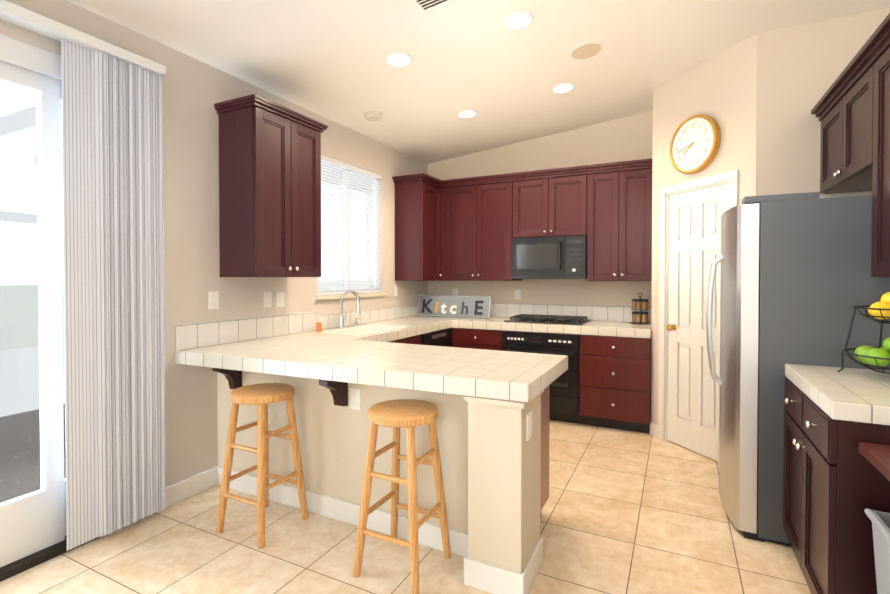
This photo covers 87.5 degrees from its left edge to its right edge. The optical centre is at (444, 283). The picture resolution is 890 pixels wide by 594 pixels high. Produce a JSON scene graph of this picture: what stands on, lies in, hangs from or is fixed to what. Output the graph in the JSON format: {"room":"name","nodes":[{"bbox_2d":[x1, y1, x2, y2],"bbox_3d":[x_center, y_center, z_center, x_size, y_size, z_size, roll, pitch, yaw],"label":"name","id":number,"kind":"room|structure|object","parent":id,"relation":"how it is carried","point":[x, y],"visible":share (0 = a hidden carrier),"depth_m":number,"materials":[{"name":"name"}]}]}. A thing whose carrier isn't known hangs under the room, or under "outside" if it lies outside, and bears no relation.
{"room":"kitchen","nodes":[
{"label":"kitchen","id":0,"kind":"room"},
{"bbox_2d":[0,0,427,486],"bbox_3d":[-2.055,-0.057,2.102,0.160,2.770,8.260,0,1,27],"label":"wall","id":1,"kind":"structure","parent":0,"point":[194,90],"depth_m":2.94,"materials":[{"name":"beige paint"}]},
{"bbox_2d":[0,34,98,581],"bbox_3d":[-2.162,0.111,1.856,0.150,2.440,1.920,0,1,27],"label":"sliding glass door","id":2,"kind":"structure","parent":1,"relation":"attached to","point":[33,532],"depth_m":2.26,"materials":[{"name":"white plastic"}]},
{"bbox_2d":[0,0,165,550],"bbox_3d":[-2.077,0.043,1.763,0.095,2.520,2.030,0,1,27],"label":"vertical blinds","id":3,"kind":"object","parent":1,"relation":"attached to","point":[112,163],"visible":1,"depth_m":2.40,"materials":[{"name":"fabric"}]},
{"bbox_2d":[209,291,218,309],"bbox_3d":[-1.502,0.110,3.023,0.008,0.115,0.070,0,1,27],"label":"outlet","id":4,"kind":"object","parent":1,"relation":"attached to","point":[213,300],"visible":1,"depth_m":3.02,"materials":[{"name":"white plastic"}]},
{"bbox_2d":[264,292,271,307],"bbox_3d":[-1.303,0.117,3.421,0.008,0.115,0.070,0,1,27],"label":"outlet","id":5,"kind":"object","parent":1,"relation":"attached to","point":[267,299],"visible":1,"depth_m":3.42,"materials":[{"name":"white plastic"}]},
{"bbox_2d":[214,94,327,276],"bbox_3d":[-1.183,-0.606,3.235,0.370,1.123,0.670,0,1,27],"label":"upper cabinet","id":6,"kind":"object","parent":1,"relation":"attached to","point":[269,188],"visible":1,"depth_m":3.03,"materials":[{"name":"brown wood"}]},
{"bbox_2d":[277,292,283,306],"bbox_3d":[-1.247,0.120,3.533,0.008,0.115,0.070,0,1,27],"label":"outlet","id":7,"kind":"object","parent":1,"relation":"attached to","point":[280,299],"visible":1,"depth_m":3.52,"materials":[{"name":"white plastic"}]},
{"bbox_2d":[318,155,381,294],"bbox_3d":[-0.881,-0.503,4.344,0.050,1.194,0.950,0,1,27],"label":"blinds","id":8,"kind":"object","parent":1,"relation":"attached to","point":[335,162],"visible":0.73,"depth_m":4.31,"materials":[{"name":"white plastic"}]},
{"bbox_2d":[315,161,386,299],"bbox_3d":[-0.890,-0.487,4.348,0.150,1.230,1.030,0,1,27],"label":"window","id":9,"kind":"structure","parent":1,"relation":"attached to","point":[334,296],"depth_m":4.35,"materials":[{"name":"white plastic"}]},
{"bbox_2d":[395,285,397,295],"bbox_3d":[-0.521,0.074,4.983,0.008,0.115,0.050,0,1,27],"label":"outlet","id":10,"kind":"object","parent":1,"relation":"attached to","point":[396,290],"visible":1,"depth_m":4.98,"materials":[{"name":"white plastic"}]},
{"bbox_2d":[166,422,657,593],"bbox_3d":[-0.735,1.285,1.051,3.159,0.115,7.529,0,1,27],"label":"baseboard","id":11,"kind":"structure","parent":1,"relation":"attached to","point":[487,577],"depth_m":2.46,"materials":[{"name":"white wood"}]},
{"bbox_2d":[394,178,439,280],"bbox_3d":[-0.275,-0.554,5.050,0.370,1.047,0.415,0,1,27],"label":"upper cabinet","id":12,"kind":"object","parent":1,"relation":"attached to","point":[417,200],"depth_m":4.89,"materials":[{"name":"brown wood"}]},
{"bbox_2d":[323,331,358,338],"bbox_3d":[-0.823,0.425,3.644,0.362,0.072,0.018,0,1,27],"label":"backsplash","id":13,"kind":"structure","parent":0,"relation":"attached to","point":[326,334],"depth_m":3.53,"materials":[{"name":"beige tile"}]},
{"bbox_2d":[217,371,543,573],"bbox_3d":[-0.556,0.905,2.547,2.135,0.834,0.325,0,1,27],"label":"wall","id":14,"kind":"structure","parent":0,"point":[490,457],"depth_m":2.32,"materials":[{"name":"beige paint"}]},
{"bbox_2d":[212,368,241,388],"bbox_3d":[-1.349,0.578,2.874,0.076,0.188,0.178,0,1,27],"label":"corbel","id":15,"kind":"object","parent":14,"relation":"attached to","point":[234,378],"visible":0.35,"depth_m":2.90,"materials":[{"name":"brown wood"}]},
{"bbox_2d":[319,380,347,405],"bbox_3d":[-0.602,0.583,2.501,0.076,0.188,0.178,0,1,27],"label":"corbel","id":16,"kind":"object","parent":14,"relation":"attached to","point":[339,391],"visible":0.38,"depth_m":2.52,"materials":[{"name":"brown wood"}]},
{"bbox_2d":[349,388,359,409],"bbox_3d":[-0.494,0.633,2.545,0.070,0.115,0.008,0,1,27],"label":"outlet","id":17,"kind":"object","parent":14,"relation":"attached to","point":[354,393],"visible":1,"depth_m":2.54,"materials":[{"name":"white plastic"}]},
{"bbox_2d":[526,410,531,440],"bbox_3d":[0.370,0.620,2.033,0.008,0.115,0.070,0,1,27],"label":"outlet","id":18,"kind":"object","parent":14,"relation":"attached to","point":[528,425],"visible":1,"depth_m":2.02,"materials":[{"name":"white plastic"}]},
{"bbox_2d":[375,323,402,330],"bbox_3d":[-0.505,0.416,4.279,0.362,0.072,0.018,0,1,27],"label":"sink","id":19,"kind":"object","parent":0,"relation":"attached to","point":[378,326],"depth_m":4.32,"materials":[{"name":"white ceramic"}]},
{"bbox_2d":[0,420,810,593],"bbox_3d":[1.066,1.373,0.582,7.200,0.050,8.300,0,1,27],"label":"floor","id":20,"kind":"structure","parent":0,"point":[627,512],"depth_m":2.32,"materials":[{"name":"tile"}]},
{"bbox_2d":[216,383,308,548],"bbox_3d":[-0.993,0.951,2.540,0.343,0.747,0.345,0,1,27],"label":"bar stool","id":21,"kind":"object","parent":20,"relation":"on","point":[262,396],"visible":1,"depth_m":2.47,"materials":[{"name":"brown wood"}]},
{"bbox_2d":[353,399,450,593],"bbox_3d":[-0.195,0.956,2.180,0.343,0.747,0.345,0,1,27],"label":"bar stool","id":22,"kind":"object","parent":20,"relation":"on","point":[409,415],"visible":1,"depth_m":2.11,"materials":[{"name":"brown wood"}]},
{"bbox_2d":[387,331,426,342],"bbox_3d":[-0.809,0.889,3.722,0.620,0.835,1.540,0,1,27],"label":"base cabinet","id":23,"kind":"object","parent":20,"relation":"on","point":[406,338],"depth_m":4.11,"materials":[{"name":"brown wood"}]},
{"bbox_2d":[427,327,458,346],"bbox_3d":[-0.304,0.877,4.663,0.683,0.835,0.595,0,1,27],"label":"base cabinet","id":24,"kind":"object","parent":20,"relation":"on","point":[446,336],"depth_m":4.65,"materials":[{"name":"brown wood"}]},
{"bbox_2d":[421,328,451,346],"bbox_3d":[-0.325,0.827,4.670,0.607,0.735,0.600,0,1,27],"label":"dishwasher","id":25,"kind":"object","parent":24,"relation":"in","point":[438,336],"depth_m":4.51,"materials":[{"name":"black metal"}]},
{"bbox_2d":[459,327,502,350],"bbox_3d":[0.439,0.873,4.944,0.569,0.835,0.637,0,1,27],"label":"base cabinet","id":26,"kind":"object","parent":20,"relation":"on","point":[491,338],"depth_m":4.63,"materials":[{"name":"brown wood"}]},
{"bbox_2d":[307,315,466,342],"bbox_3d":[-0.389,0.417,4.565,0.618,0.082,2.052,0,1,27],"label":"countertop","id":27,"kind":"structure","parent":26,"relation":"on","point":[412,324],"depth_m":4.23,"materials":[{"name":"beige tile"}]},
{"bbox_2d":[316,319,321,331],"bbox_3d":[-1.022,0.337,3.771,0.044,0.105,0.043,0,1,27],"label":"soap bottle","id":28,"kind":"object","parent":27,"relation":"on","point":[318,326],"visible":1,"depth_m":3.76,"materials":[{"name":"orange plastic"}]},
{"bbox_2d":[338,290,360,327],"bbox_3d":[-0.807,0.220,4.003,0.227,0.333,0.102,0,1,27],"label":"faucet","id":29,"kind":"object","parent":27,"relation":"on","point":[342,318],"visible":1,"depth_m":4.00,"materials":[{"name":"silver metal"}]},
{"bbox_2d":[417,294,491,318],"bbox_3d":[0.088,0.250,5.162,0.890,0.241,0.074,0,1,27],"label":"kitchen sign","id":30,"kind":"object","parent":27,"relation":"on","point":[469,306],"visible":0.98,"depth_m":5.14,"materials":[{"name":"grey wood"}]},
{"bbox_2d":[503,331,578,423],"bbox_3d":[0.991,0.877,4.668,0.801,0.835,0.637,0,1,27],"label":"base cabinet","id":31,"kind":"object","parent":20,"relation":"on","point":[565,389],"depth_m":4.29,"materials":[{"name":"metal"}]},
{"bbox_2d":[503,331,579,414],"bbox_3d":[1.007,0.827,4.620,0.725,0.735,0.658,0,1,27],"label":"oven","id":32,"kind":"object","parent":31,"relation":"in","point":[565,390],"depth_m":4.29,"materials":[{"name":"black metal"}]},
{"bbox_2d":[531,387,550,509],"bbox_3d":[-0.142,0.902,2.776,1.430,0.835,0.445,0,1,27],"label":"base cabinet","id":33,"kind":"object","parent":20,"relation":"on","point":[546,397],"depth_m":2.57,"materials":[{"name":"brown wood"}]},
{"bbox_2d":[175,335,566,402],"bbox_3d":[-0.463,0.444,2.708,2.148,0.078,0.884,0,1,27],"label":"countertop","id":34,"kind":"structure","parent":33,"relation":"on","point":[519,376],"depth_m":2.45,"materials":[{"name":"beige tile"}]},
{"bbox_2d":[579,335,650,432],"bbox_3d":[1.614,0.881,4.356,0.592,0.835,0.637,0,1,27],"label":"base cabinet","id":35,"kind":"object","parent":20,"relation":"on","point":[595,370],"depth_m":4.08,"materials":[{"name":"brown wood"}]},
{"bbox_2d":[451,315,650,334],"bbox_3d":[1.045,0.418,4.646,1.876,0.078,0.623,0,1,27],"label":"countertop","id":36,"kind":"structure","parent":35,"relation":"on","point":[595,326],"depth_m":4.36,"materials":[{"name":"beige tile"}]},
{"bbox_2d":[504,314,590,324],"bbox_3d":[1.030,0.355,4.660,0.755,0.045,0.475,0,1,27],"label":"cooktop","id":37,"kind":"object","parent":36,"relation":"in","point":[555,319],"visible":1,"depth_m":4.58,"materials":[{"name":"black metal"}]},
{"bbox_2d":[630,293,649,323],"bbox_3d":[1.859,0.236,4.431,0.170,0.291,0.170,0,1,27],"label":"spice rack","id":38,"kind":"object","parent":36,"relation":"on","point":[640,316],"visible":1,"depth_m":4.38,"materials":[{"name":"black metal"}]},
{"bbox_2d":[706,192,889,545],"bbox_3d":[2.016,0.434,2.638,0.931,1.773,0.832,0,1,27],"label":"refrigerator","id":39,"kind":"object","parent":20,"relation":"on","point":[798,282],"visible":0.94,"depth_m":2.35,"materials":[{"name":"grey metal"}]},
{"bbox_2d":[783,377,889,593],"bbox_3d":[1.792,0.900,1.845,0.668,0.863,0.780,0,1,27],"label":"base cabinet","id":40,"kind":"object","parent":20,"relation":"on","point":[836,483],"visible":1,"depth_m":1.63,"materials":[{"name":"brown wood"}]},
{"bbox_2d":[785,364,889,424],"bbox_3d":[1.804,0.438,1.826,0.636,0.062,0.798,0,1,27],"label":"countertop","id":41,"kind":"structure","parent":40,"relation":"on","point":[854,395],"depth_m":1.79,"materials":[{"name":"tile"}]},
{"bbox_2d":[838,292,889,373],"bbox_3d":[1.880,0.217,1.939,0.339,0.369,0.356,0,1,27],"label":"fruit basket","id":42,"kind":"object","parent":41,"relation":"on","point":[879,357],"visible":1,"depth_m":1.94,"materials":[{"name":"black metal"}]},
{"bbox_2d":[858,442,889,480],"bbox_3d":[1.451,0.942,1.055,0.560,0.800,0.900,0,1,27],"label":"side table","id":43,"kind":"object","parent":20,"relation":"on","point":[877,456],"visible":0.91,"depth_m":1.47,"materials":[{"name":"brown wood"}]},
{"bbox_2d":[864,509,889,593],"bbox_3d":[1.420,1.038,1.284,0.298,0.602,0.402,0,1,27],"label":"trash can","id":44,"kind":"object","parent":20,"relation":"on","point":[880,520],"visible":1,"depth_m":1.45,"materials":[{"name":"grey"}]},
{"bbox_2d":[67,0,889,163],"bbox_3d":[1.066,-1.536,0.544,7.200,0.370,8.300,0,1,27],"label":"ceiling","id":45,"kind":"structure","parent":0,"point":[325,58],"depth_m":3.09,"materials":[{"name":"white paint"}]},
{"bbox_2d":[364,111,382,121],"bbox_3d":[-0.614,-1.432,3.993,0.161,0.057,0.160,0,1,27],"label":"smoke detector","id":46,"kind":"object","parent":45,"relation":"attached to","point":[373,116],"visible":1,"depth_m":3.95,"materials":[{"name":"beige plastic"}]},
{"bbox_2d":[385,52,411,66],"bbox_3d":[-0.310,-1.503,3.123,0.179,0.032,0.180,0,1,27],"label":"recessed light","id":47,"kind":"object","parent":45,"relation":"in","point":[398,59],"visible":0.98,"depth_m":3.12,"materials":[{"name":"white"}]},
{"bbox_2d":[411,0,454,12],"bbox_3d":[0.003,-1.550,2.431,0.399,0.051,0.240,0,1,27],"label":"ceiling vent","id":48,"kind":"object","parent":45,"relation":"in","point":[423,6],"visible":0.96,"depth_m":2.55,"materials":[{"name":"white metal"}]},
{"bbox_2d":[457,109,476,117],"bbox_3d":[0.198,-1.516,4.155,0.179,0.032,0.180,0,1,27],"label":"recessed light","id":49,"kind":"object","parent":45,"relation":"in","point":[468,113],"visible":1,"depth_m":4.15,"materials":[{"name":"white"}]},
{"bbox_2d":[504,11,533,29],"bbox_3d":[0.442,-1.581,2.796,0.179,0.032,0.180,0,1,27],"label":"recessed light","id":50,"kind":"object","parent":45,"relation":"in","point":[517,20],"visible":1,"depth_m":2.79,"materials":[{"name":"white"}]},
{"bbox_2d":[552,83,573,93],"bbox_3d":[0.966,-1.596,3.800,0.179,0.032,0.180,0,1,27],"label":"recessed light","id":51,"kind":"object","parent":45,"relation":"in","point":[562,88],"visible":1,"depth_m":3.79,"materials":[{"name":"white"}]},
{"bbox_2d":[569,41,603,59],"bbox_3d":[0.982,-1.615,3.228,0.230,0.032,0.230,0,1,27],"label":"ceiling speaker","id":52,"kind":"object","parent":45,"relation":"attached to","point":[586,50],"visible":1,"depth_m":3.21,"materials":[{"name":"beige plastic"}]},
{"bbox_2d":[428,110,652,306],"bbox_3d":[1.671,-0.217,4.765,4.120,3.020,0.160,0,1,27],"label":"wall","id":53,"kind":"structure","parent":0,"point":[628,138],"depth_m":4.89,"materials":[{"name":"beige paint"}]},
{"bbox_2d":[453,289,457,294],"bbox_3d":[0.122,0.117,5.451,0.065,0.110,0.008,0,1,27],"label":"outlet","id":54,"kind":"object","parent":53,"relation":"attached to","point":[455,291],"visible":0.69,"depth_m":5.45,"materials":[{"name":"white plastic"}]},
{"bbox_2d":[440,174,521,280],"bbox_3d":[0.404,-0.555,5.088,0.922,1.047,0.379,0,1,27],"label":"upper cabinet","id":55,"kind":"object","parent":53,"relation":"attached to","point":[465,229],"depth_m":4.94,"materials":[{"name":"brown wood"}]},
{"bbox_2d":[515,290,520,299],"bbox_3d":[0.798,0.121,5.112,0.065,0.110,0.008,0,1,27],"label":"outlet","id":56,"kind":"object","parent":53,"relation":"attached to","point":[517,294],"visible":1,"depth_m":5.11,"materials":[{"name":"white plastic"}]},
{"bbox_2d":[520,170,587,237],"bbox_3d":[1.100,-0.770,4.757,0.740,0.607,0.342,0,1,27],"label":"upper cabinet","id":57,"kind":"object","parent":53,"relation":"attached to","point":[551,205],"depth_m":4.58,"materials":[{"name":"brown wood"}]},
{"bbox_2d":[512,235,586,278],"bbox_3d":[1.081,-0.256,4.726,0.734,0.414,0.417,0,1,27],"label":"microwave","id":58,"kind":"object","parent":57,"relation":"attached to","point":[560,257],"visible":0.98,"depth_m":4.56,"materials":[{"name":"black metal"}]},
{"bbox_2d":[587,162,651,280],"bbox_3d":[1.661,-0.547,4.480,0.637,1.047,0.342,0,1,27],"label":"upper cabinet","id":59,"kind":"object","parent":53,"relation":"attached to","point":[619,240],"depth_m":4.31,"materials":[{"name":"brown wood"}]},
{"bbox_2d":[651,8,888,423],"bbox_3d":[2.478,-0.187,3.585,1.620,2.990,1.230,0,1,27],"label":"wall","id":60,"kind":"structure","parent":0,"point":[757,97],"depth_m":3.08,"materials":[{"name":"beige paint"}]},
{"bbox_2d":[670,114,720,173],"bbox_3d":[1.890,-1.056,3.535,0.053,0.432,0.432,0,1,-18],"label":"wall clock","id":61,"kind":"object","parent":60,"relation":"attached to","point":[693,144],"visible":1,"depth_m":3.50,"materials":[{"name":"white"}]},
{"bbox_2d":[658,170,738,461],"bbox_3d":[1.938,0.259,3.568,0.157,2.099,0.706,0,1,-18],"label":"door","id":62,"kind":"structure","parent":60,"relation":"attached to","point":[688,385],"depth_m":3.63,"materials":[{"name":"white wood"}]},
{"bbox_3d":[1.194,-0.135,-0.301,0.160,2.990,6.870,0,1,27],"label":"wall","id":63,"kind":"structure","parent":0,"visible":0},
{"bbox_2d":[819,57,870,193],"bbox_3d":[2.310,-0.800,2.467,0.317,0.486,0.885,0,1,27],"label":"upper cabinet","id":64,"kind":"object","parent":63,"relation":"attached to","point":[851,109],"depth_m":2.49,"materials":[{"name":"brown wood"}]},
{"bbox_2d":[867,33,889,277],"bbox_3d":[1.943,-0.528,1.737,0.317,1.011,0.755,0,1,27],"label":"upper cabinet","id":65,"kind":"object","parent":63,"relation":"attached to","point":[878,165],"depth_m":2.08,"materials":[{"name":"brown wood"}]},
{"label":"outside","id":66,"kind":"structure","parent":0,"visible":0},
{"bbox_2d":[0,82,65,502],"bbox_3d":[-4.622,0.013,4.025,6.130,2.740,13.000,0,1,27],"label":"patio","id":67,"kind":"structure","parent":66,"point":[16,403],"depth_m":4.62,"materials":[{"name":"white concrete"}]},
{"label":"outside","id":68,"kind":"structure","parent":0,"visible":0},
{"bbox_2d":[0,150,63,284],"bbox_3d":[-7.497,-0.967,5.450,0.100,5.500,15.000,0,1,27],"label":"sky","id":69,"kind":"structure","parent":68,"point":[28,237],"depth_m":7.18,"materials":[{"name":"white"}]}
]}

